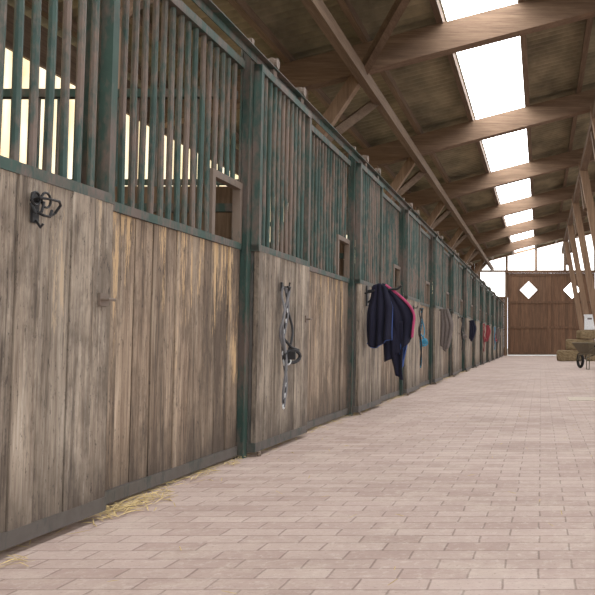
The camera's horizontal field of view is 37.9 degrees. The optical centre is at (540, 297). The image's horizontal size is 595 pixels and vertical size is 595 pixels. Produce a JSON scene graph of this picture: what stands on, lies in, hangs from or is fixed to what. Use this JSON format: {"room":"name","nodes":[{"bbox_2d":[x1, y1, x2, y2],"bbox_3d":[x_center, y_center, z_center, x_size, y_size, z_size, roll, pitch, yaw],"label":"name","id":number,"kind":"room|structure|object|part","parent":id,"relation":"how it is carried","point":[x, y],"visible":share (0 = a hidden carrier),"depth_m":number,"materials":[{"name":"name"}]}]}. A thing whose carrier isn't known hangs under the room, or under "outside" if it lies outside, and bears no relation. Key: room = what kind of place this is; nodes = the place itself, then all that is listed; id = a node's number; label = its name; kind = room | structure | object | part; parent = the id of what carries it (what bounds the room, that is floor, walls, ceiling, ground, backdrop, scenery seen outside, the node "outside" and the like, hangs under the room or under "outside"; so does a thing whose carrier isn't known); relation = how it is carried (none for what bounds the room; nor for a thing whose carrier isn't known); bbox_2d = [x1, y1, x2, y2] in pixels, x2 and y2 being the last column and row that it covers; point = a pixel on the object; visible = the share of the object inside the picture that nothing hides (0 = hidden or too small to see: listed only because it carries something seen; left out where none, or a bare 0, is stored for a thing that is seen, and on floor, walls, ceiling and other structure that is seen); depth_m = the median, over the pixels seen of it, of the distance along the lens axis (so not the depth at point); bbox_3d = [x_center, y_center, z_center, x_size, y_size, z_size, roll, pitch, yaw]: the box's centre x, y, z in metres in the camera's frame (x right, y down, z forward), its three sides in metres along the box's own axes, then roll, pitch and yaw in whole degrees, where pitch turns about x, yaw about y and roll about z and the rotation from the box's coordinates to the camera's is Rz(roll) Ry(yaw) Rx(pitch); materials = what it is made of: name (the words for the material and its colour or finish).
{"room":"horse stable","nodes":[
{"label":"horse stable","id":0,"kind":"room"},
{"bbox_2d":[118,0,141,88],"bbox_3d":[2.025,-2.187,6.079,14.647,6.471,0.240,0,-3,0],"label":"roof truss","id":1,"kind":"object","parent":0,"point":[131,1],"depth_m":6.11,"materials":[{"name":"wood"}]},
{"bbox_2d":[5,4,426,293],"bbox_3d":[-5.315,-0.337,17.986,0.090,4.050,44.120,0,-3,0],"label":"wall","id":2,"kind":"structure","parent":0,"point":[10,10],"depth_m":8.77,"materials":[{"name":"brown wood"}]},
{"bbox_2d":[0,48,432,293],"bbox_3d":[-5.340,-1.118,18.089,0.010,1.700,44.000,0,-3,0],"label":"window band","id":3,"kind":"object","parent":2,"relation":"attached to","point":[6,109],"visible":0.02,"depth_m":8.54,"materials":[{"name":"glass"}]},
{"bbox_2d":[0,356,594,594],"bbox_3d":[1.900,1.741,17.982,14.600,0.100,44.100,0,-3,0],"label":"floor","id":4,"kind":"structure","parent":0,"point":[457,533],"depth_m":3.30,"materials":[{"name":"brick"}]},
{"bbox_2d":[0,0,261,550],"bbox_3d":[-3.485,-0.393,3.502,3.591,2.570,2.770,0,-3,0],"label":"stall","id":5,"kind":"object","parent":4,"relation":"on","point":[119,321],"visible":1,"depth_m":3.25,"materials":[{"name":"brown wood"}]},
{"bbox_2d":[29,191,61,228],"bbox_3d":[-1.693,-0.297,2.727,0.065,0.130,0.140,0,-3,0],"label":"hook","id":6,"kind":"object","parent":5,"relation":"attached to","point":[36,199],"visible":1,"depth_m":2.71,"materials":[{"name":"black metal"}]},
{"bbox_3d":[-1.737,-0.429,2.708,0.096,2.555,1.080,0,-3,0],"label":"sliding door","id":7,"kind":"part","parent":5,"relation":"part of","materials":[{"name":"brown wood"}]},
{"bbox_3d":[-1.850,-0.300,4.020,0.070,2.400,1.655,0,-3,0],"label":"fixed panel","id":8,"kind":"part","parent":5,"relation":"part of","materials":[{"name":"brown wood"}]},
{"bbox_2d":[3,38,360,458],"bbox_3d":[-3.485,-0.243,6.238,3.591,2.570,2.770,0,-3,0],"label":"stall","id":9,"kind":"object","parent":4,"relation":"on","point":[311,220],"visible":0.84,"depth_m":5.35,"materials":[{"name":"brown wood"}]},
{"bbox_3d":[-1.813,-0.317,4.885,0.063,2.570,0.060,0,-3,0],"label":"stall post","id":10,"kind":"part","parent":9,"relation":"part of","materials":[{"name":"green paint"}]},
{"bbox_3d":[-1.737,-0.279,5.444,0.096,2.555,1.080,0,-3,0],"label":"sliding door","id":11,"kind":"part","parent":9,"relation":"part of","materials":[{"name":"brown wood"}]},
{"bbox_2d":[279,282,301,408],"bbox_3d":[-1.661,0.317,5.284,0.100,0.835,0.190,-3,-4,39],"label":"halter","id":12,"kind":"object","parent":9,"relation":"attached to","point":[288,355],"visible":1,"depth_m":5.26,"materials":[{"name":"black fabric"}]},
{"bbox_3d":[-1.850,-0.149,6.756,0.070,2.400,1.655,0,-3,0],"label":"fixed panel","id":13,"kind":"part","parent":9,"relation":"part of","materials":[{"name":"brown wood"}]},
{"bbox_2d":[71,146,407,415],"bbox_3d":[-3.485,-0.092,8.974,3.591,2.570,2.770,0,-3,0],"label":"stall","id":14,"kind":"object","parent":4,"relation":"on","point":[373,236],"visible":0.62,"depth_m":7.98,"materials":[{"name":"brown wood"}]},
{"bbox_3d":[-1.813,-0.167,7.621,0.063,2.570,0.060,0,-3,0],"label":"stall post","id":15,"kind":"part","parent":14,"relation":"part of","materials":[{"name":"green paint"}]},
{"bbox_3d":[-1.737,-0.128,8.179,0.096,2.555,1.080,0,-3,0],"label":"sliding door","id":16,"kind":"part","parent":14,"relation":"part of","materials":[{"name":"brown wood"}]},
{"bbox_2d":[365,283,415,379],"bbox_3d":[-1.491,0.334,7.883,0.497,0.961,0.193,1,-3,-14],"label":"rug","id":17,"kind":"object","parent":14,"relation":"attached to","point":[391,318],"visible":1,"depth_m":7.88,"materials":[{"name":"blue fabric"}]},
{"bbox_3d":[-1.850,0.002,9.492,0.070,2.400,1.655,0,-3,0],"label":"fixed panel","id":18,"kind":"part","parent":14,"relation":"part of","materials":[{"name":"brown wood"}]},
{"bbox_2d":[0,365,594,593],"bbox_3d":[-0.035,1.416,13.222,3.658,0.022,23.390,0,-3,0],"label":"litter","id":19,"kind":"object","parent":4,"relation":"on","point":[117,507],"visible":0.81,"depth_m":3.46,"materials":[{"name":"beige plant"}]},
{"bbox_2d":[283,198,435,395],"bbox_3d":[-3.485,0.059,11.710,3.591,2.570,2.770,0,-3,0],"label":"stall","id":20,"kind":"object","parent":4,"relation":"on","point":[413,240],"visible":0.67,"depth_m":11.05,"materials":[{"name":"brown wood"}]},
{"bbox_3d":[-1.813,-0.016,10.357,0.063,2.570,0.060,0,-3,0],"label":"stall post","id":21,"kind":"part","parent":20,"relation":"part of","materials":[{"name":"green metal"}]},
{"bbox_3d":[-1.737,0.022,10.915,0.096,2.555,1.080,0,-3,0],"label":"sliding door","id":22,"kind":"part","parent":20,"relation":"part of","materials":[{"name":"brown wood"}]},
{"bbox_2d":[413,306,427,367],"bbox_3d":[-1.601,0.527,10.739,0.226,0.835,0.186,3,-4,-45],"label":"halter","id":23,"kind":"object","parent":20,"relation":"attached to","point":[423,341],"visible":1,"depth_m":10.72,"materials":[{"name":"blue fabric"}]},
{"bbox_3d":[-1.850,0.152,12.228,0.070,2.400,1.655,0,-3,0],"label":"fixed panel","id":24,"kind":"part","parent":20,"relation":"part of","materials":[{"name":"brown wood"}]},
{"bbox_2d":[398,228,453,384],"bbox_3d":[-3.485,0.209,14.445,3.591,2.570,2.770,0,-3,0],"label":"stall","id":25,"kind":"object","parent":4,"relation":"on","point":[437,256],"visible":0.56,"depth_m":13.40,"materials":[{"name":"brown wood"}]},
{"bbox_3d":[-1.813,0.135,13.092,0.063,2.570,0.060,0,-3,0],"label":"stall post","id":26,"kind":"part","parent":25,"relation":"part of","materials":[{"name":"green metal"}]},
{"bbox_3d":[-1.737,0.173,13.651,0.096,2.555,1.080,0,-3,0],"label":"sliding door","id":27,"kind":"part","parent":25,"relation":"part of","materials":[{"name":"brown wood"}]},
{"bbox_3d":[-1.850,0.303,14.963,0.070,2.400,1.655,0,-3,0],"label":"fixed panel","id":28,"kind":"part","parent":25,"relation":"part of","materials":[{"name":"brown wood"}]},
{"bbox_2d":[439,309,453,351],"bbox_3d":[-1.595,0.549,13.449,0.244,0.726,0.120,0,-3,0],"label":"blanket","id":29,"kind":"object","parent":25,"relation":"attached to","point":[446,322],"visible":1,"depth_m":13.43,"materials":[{"name":"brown fabric"}]},
{"bbox_2d":[426,247,466,376],"bbox_3d":[-3.485,0.360,17.181,3.591,2.570,2.770,0,-3,0],"label":"stall","id":30,"kind":"object","parent":4,"relation":"on","point":[455,269],"visible":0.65,"depth_m":16.21,"materials":[{"name":"brown wood"}]},
{"bbox_3d":[-1.813,0.285,15.828,0.063,2.570,0.060,0,-3,0],"label":"stall post","id":31,"kind":"part","parent":30,"relation":"part of","materials":[{"name":"green metal"}]},
{"bbox_3d":[-1.737,0.324,16.387,0.096,2.555,1.080,0,-3,0],"label":"sliding door","id":32,"kind":"part","parent":30,"relation":"part of","materials":[{"name":"brown wood"}]},
{"bbox_3d":[-1.850,0.453,17.699,0.070,2.400,1.655,0,-3,0],"label":"fixed panel","id":33,"kind":"part","parent":30,"relation":"part of","materials":[{"name":"brown wood"}]},
{"bbox_2d":[458,316,466,350],"bbox_3d":[-1.622,0.748,16.585,0.168,0.733,0.237,-3,-4,40],"label":"halter","id":34,"kind":"object","parent":30,"relation":"attached to","point":[463,336],"visible":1,"depth_m":16.57,"materials":[{"name":"grey fabric"}]},
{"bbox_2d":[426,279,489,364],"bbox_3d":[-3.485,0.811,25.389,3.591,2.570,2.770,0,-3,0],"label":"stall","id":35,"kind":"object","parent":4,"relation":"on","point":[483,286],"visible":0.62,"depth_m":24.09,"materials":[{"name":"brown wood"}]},
{"bbox_3d":[-1.813,0.737,24.036,0.063,2.570,0.060,0,-3,0],"label":"stall post","id":36,"kind":"part","parent":35,"relation":"part of","materials":[{"name":"green metal"}]},
{"bbox_3d":[-1.737,0.775,24.595,0.096,2.555,1.080,0,-3,0],"label":"sliding door","id":37,"kind":"part","parent":35,"relation":"part of","materials":[{"name":"brown wood"}]},
{"bbox_2d":[486,325,490,341],"bbox_3d":[-1.632,1.105,24.635,0.170,0.509,0.120,0,-3,0],"label":"blanket","id":38,"kind":"object","parent":35,"relation":"attached to","point":[488,330],"visible":0.98,"depth_m":24.61,"materials":[{"name":"red fabric"}]},
{"bbox_2d":[461,261,475,371],"bbox_3d":[-3.485,0.510,19.917,3.591,2.570,2.770,0,-3,0],"label":"stall","id":39,"kind":"object","parent":4,"relation":"on","point":[467,278],"visible":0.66,"depth_m":18.83,"materials":[{"name":"brown wood"}]},
{"bbox_3d":[-1.813,0.436,18.564,0.063,2.570,0.060,0,-3,0],"label":"stall post","id":40,"kind":"part","parent":39,"relation":"part of","materials":[{"name":"green metal"}]},
{"bbox_3d":[-1.737,0.474,19.123,0.096,2.555,1.080,0,-3,0],"label":"sliding door","id":41,"kind":"part","parent":39,"relation":"part of","materials":[{"name":"brown wood"}]},
{"bbox_3d":[-1.850,0.604,20.435,0.070,2.400,1.655,0,-3,0],"label":"fixed panel","id":42,"kind":"part","parent":39,"relation":"part of","materials":[{"name":"brown wood"}]},
{"bbox_2d":[469,320,476,341],"bbox_3d":[-1.623,0.792,18.944,0.188,0.509,0.120,0,-3,0],"label":"blanket","id":43,"kind":"object","parent":39,"relation":"attached to","point":[472,326],"visible":1,"depth_m":18.92,"materials":[{"name":"blue fabric"}]},
{"bbox_2d":[346,148,594,253],"bbox_3d":[2.025,-1.388,20.607,14.647,6.471,0.240,0,-3,0],"label":"roof truss","id":44,"kind":"object","parent":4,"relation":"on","point":[562,161],"depth_m":20.60,"materials":[{"name":"brown wood"}]},
{"bbox_2d":[464,271,483,367],"bbox_3d":[-3.485,0.661,22.653,3.591,2.570,2.770,0,-3,0],"label":"stall","id":45,"kind":"object","parent":4,"relation":"on","point":[476,285],"visible":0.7,"depth_m":21.57,"materials":[{"name":"brown wood"}]},
{"bbox_3d":[-1.813,0.586,21.300,0.063,2.570,0.060,0,-3,0],"label":"stall post","id":46,"kind":"part","parent":45,"relation":"part of","materials":[{"name":"green metal"}]},
{"bbox_3d":[-1.737,0.625,21.859,0.096,2.555,1.080,0,-3,0],"label":"sliding door","id":47,"kind":"part","parent":45,"relation":"part of","materials":[{"name":"brown wood"}]},
{"bbox_3d":[-1.850,0.754,23.171,0.070,2.400,1.655,0,-3,0],"label":"fixed panel","id":48,"kind":"part","parent":45,"relation":"part of","materials":[{"name":"brown wood"}]},
{"bbox_2d":[480,323,486,350],"bbox_3d":[-1.601,1.129,22.574,0.226,0.835,0.186,3,-4,-45],"label":"halter","id":49,"kind":"object","parent":45,"relation":"attached to","point":[484,338],"visible":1,"depth_m":22.56,"materials":[{"name":"red fabric"}]},
{"bbox_2d":[464,287,493,362],"bbox_3d":[-3.485,0.962,28.125,3.591,2.570,2.770,0,-3,0],"label":"stall","id":50,"kind":"object","parent":4,"relation":"on","point":[489,291],"visible":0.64,"depth_m":26.85,"materials":[{"name":"brown wood"}]},
{"bbox_3d":[-1.813,0.887,26.772,0.063,2.570,0.060,0,-3,0],"label":"stall post","id":51,"kind":"part","parent":50,"relation":"part of","materials":[{"name":"green metal"}]},
{"bbox_3d":[-1.737,0.926,27.330,0.096,2.555,1.080,0,-3,0],"label":"sliding door","id":52,"kind":"part","parent":50,"relation":"part of","materials":[{"name":"brown wood"}]},
{"bbox_2d":[494,327,496,349],"bbox_3d":[-1.601,1.420,27.866,0.226,0.835,0.186,3,-4,-45],"label":"halter","id":53,"kind":"object","parent":50,"relation":"attached to","point":[495,339],"visible":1,"depth_m":27.85,"materials":[{"name":"blue fabric"}]},
{"bbox_2d":[464,292,497,360],"bbox_3d":[-3.485,1.113,30.860,3.591,2.570,2.770,0,-3,0],"label":"stall","id":54,"kind":"object","parent":4,"relation":"on","point":[493,297],"visible":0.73,"depth_m":29.55,"materials":[{"name":"brown wood"}]},
{"bbox_3d":[-1.813,1.038,29.508,0.063,2.570,0.060,0,-3,0],"label":"stall post","id":55,"kind":"part","parent":54,"relation":"part of","materials":[{"name":"green metal"}]},
{"bbox_3d":[-1.737,1.076,30.066,0.096,2.555,1.080,0,-3,0],"label":"sliding door","id":56,"kind":"part","parent":54,"relation":"part of","materials":[{"name":"brown wood"}]},
{"bbox_2d":[496,328,500,343],"bbox_3d":[-1.623,1.463,30.224,0.188,0.608,0.120,0,-3,0],"label":"blanket","id":57,"kind":"object","parent":54,"relation":"attached to","point":[498,334],"visible":0.94,"depth_m":30.20,"materials":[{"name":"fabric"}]},
{"bbox_2d":[398,179,594,325],"bbox_3d":[2.025,-1.121,25.450,14.647,6.471,0.240,0,-3,0],"label":"roof truss","id":58,"kind":"object","parent":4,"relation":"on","point":[566,193],"depth_m":25.43,"materials":[{"name":"brown wood"}]},
{"bbox_2d":[496,295,500,358],"bbox_3d":[-3.485,1.263,33.596,3.591,2.570,2.770,0,-3,0],"label":"stall","id":59,"kind":"object","parent":4,"relation":"on","point":[498,300],"visible":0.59,"depth_m":32.30,"materials":[{"name":"brown wood"}]},
{"bbox_3d":[-1.813,1.189,32.243,0.063,2.570,0.060,0,-3,0],"label":"stall post","id":60,"kind":"part","parent":59,"relation":"part of","materials":[{"name":"green metal"}]},
{"bbox_3d":[-1.737,1.227,32.802,0.096,2.555,1.080,0,-3,0],"label":"sliding door","id":61,"kind":"part","parent":59,"relation":"part of","materials":[{"name":"brown wood"}]},
{"bbox_2d":[499,299,503,357],"bbox_3d":[-3.485,1.414,36.347,3.591,2.570,2.800,0,-3,0],"label":"stall","id":62,"kind":"object","parent":4,"relation":"on","point":[501,302],"visible":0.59,"depth_m":35.06,"materials":[{"name":"brown wood"}]},
{"bbox_3d":[-1.813,1.339,34.979,0.063,2.570,0.060,0,-3,0],"label":"stall post","id":63,"kind":"part","parent":62,"relation":"part of","materials":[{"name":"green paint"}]},
{"bbox_3d":[-1.737,1.377,35.538,0.096,2.555,1.080,0,-3,0],"label":"sliding door","id":64,"kind":"part","parent":62,"relation":"part of","materials":[{"name":"brown wood"}]},
{"bbox_2d":[444,203,594,340],"bbox_3d":[2.025,-0.855,30.293,14.647,6.471,0.240,0,-3,0],"label":"roof truss","id":65,"kind":"object","parent":4,"relation":"on","point":[563,216],"depth_m":30.28,"materials":[{"name":"brown wood"}]},
{"bbox_2d":[459,222,589,355],"bbox_3d":[2.025,-0.588,35.135,14.647,6.471,0.240,0,-3,0],"label":"roof truss","id":66,"kind":"object","parent":4,"relation":"on","point":[557,234],"depth_m":35.12,"materials":[{"name":"brown wood"}]},
{"bbox_2d":[556,350,584,360],"bbox_3d":[1.050,2.063,28.530,0.981,0.395,0.512,0,-3,-6],"label":"hay bale","id":67,"kind":"object","parent":4,"relation":"on","point":[562,355],"visible":0.65,"depth_m":28.30},
{"bbox_2d":[565,339,591,349],"bbox_3d":[1.379,1.677,28.702,0.980,0.375,0.511,0,-3,-9],"label":"hay bale","id":68,"kind":"object","parent":67,"relation":"on","point":[569,345],"visible":0.56,"depth_m":28.46},
{"bbox_2d":[576,330,594,338],"bbox_3d":[1.659,1.328,28.721,0.731,0.315,0.481,1,-3,-17],"label":"hay bale","id":69,"kind":"object","parent":68,"relation":"on","point":[582,334],"visible":1,"depth_m":28.50},
{"bbox_2d":[584,314,594,329],"bbox_3d":[1.740,0.886,28.745,0.400,0.540,0.320,0,-3,0],"label":"box","id":70,"kind":"object","parent":69,"relation":"on","point":[588,318],"visible":0.85,"depth_m":28.60,"materials":[{"name":"white plastic"}]},
{"bbox_2d":[567,397,594,400],"bbox_3d":[0.630,1.234,9.747,0.600,0.006,0.600,0,-3,0],"label":"drain slab","id":71,"kind":"object","parent":4,"relation":"on","point":[569,398],"visible":1,"depth_m":9.76,"materials":[{"name":"concrete"}]},
{"bbox_2d":[572,340,594,369],"bbox_3d":[1.290,1.444,20.324,0.666,0.750,1.919,1,-3,-20],"label":"wheelbarrow","id":72,"kind":"object","parent":4,"relation":"on","point":[588,347],"visible":1,"depth_m":20.24,"materials":[{"name":"metal"}]},
{"bbox_2d":[585,354,594,360],"bbox_3d":[2.100,2.074,28.729,1.030,0.395,0.512,0,-3,-6],"label":"hay bale","id":73,"kind":"object","parent":4,"relation":"on","point":[592,358],"visible":0.32,"depth_m":28.46},
{"bbox_2d":[7,0,594,265],"bbox_3d":[2.050,-3.603,18.226,14.390,2.492,44.000,0,-3,0],"label":"ceiling","id":74,"kind":"structure","parent":0,"point":[240,6],"depth_m":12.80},
{"bbox_2d":[132,0,594,274],"bbox_3d":[-1.070,-2.529,18.166,4.586,2.137,44.000,0,-3,0],"label":"beams","id":75,"kind":"structure","parent":74,"relation":"attached to","point":[317,9],"depth_m":11.71,"materials":[{"name":"brown wood"}]},
{"bbox_2d":[164,0,594,136],"bbox_3d":[2.025,-1.921,10.922,14.647,6.471,0.240,0,-3,0],"label":"roof truss","id":76,"kind":"object","parent":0,"point":[529,16],"depth_m":10.91,"materials":[{"name":"brown wood"}]},
{"bbox_2d":[275,89,594,199],"bbox_3d":[2.025,-1.654,15.765,14.647,6.471,0.240,0,-3,0],"label":"roof truss","id":77,"kind":"object","parent":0,"point":[576,104],"depth_m":15.76,"materials":[{"name":"brown wood"}]},
{"bbox_2d":[470,232,594,355],"bbox_3d":[1.950,-0.378,40.056,14.496,6.558,0.150,0,-3,0],"label":"wall","id":78,"kind":"structure","parent":0,"point":[504,298],"depth_m":40.08,"materials":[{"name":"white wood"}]},
{"bbox_2d":[480,235,593,295],"bbox_3d":[-0.175,-1.657,40.212,5.850,3.329,0.001,0,-3,0],"label":"window","id":79,"kind":"structure","parent":78,"relation":"in","point":[550,257],"depth_m":40.22,"materials":[{"name":"glass"}]},
{"bbox_2d":[505,270,594,354],"bbox_3d":[0.500,0.752,39.879,4.600,4.200,0.140,0,-3,0],"label":"barn door","id":80,"kind":"structure","parent":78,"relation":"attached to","point":[542,314],"depth_m":39.90,"materials":[{"name":"brown wood"}]},
{"label":"outside","id":81,"kind":"structure","parent":0,"visible":0},
{"bbox_2d":[507,349,555,355],"bbox_3d":[0.000,1.948,19.923,120.000,0.100,140.000,0,-3,0],"label":"ground","id":82,"kind":"structure","parent":81,"point":[507,349],"depth_m":45.87,"materials":[{"name":"white"}]}
]}

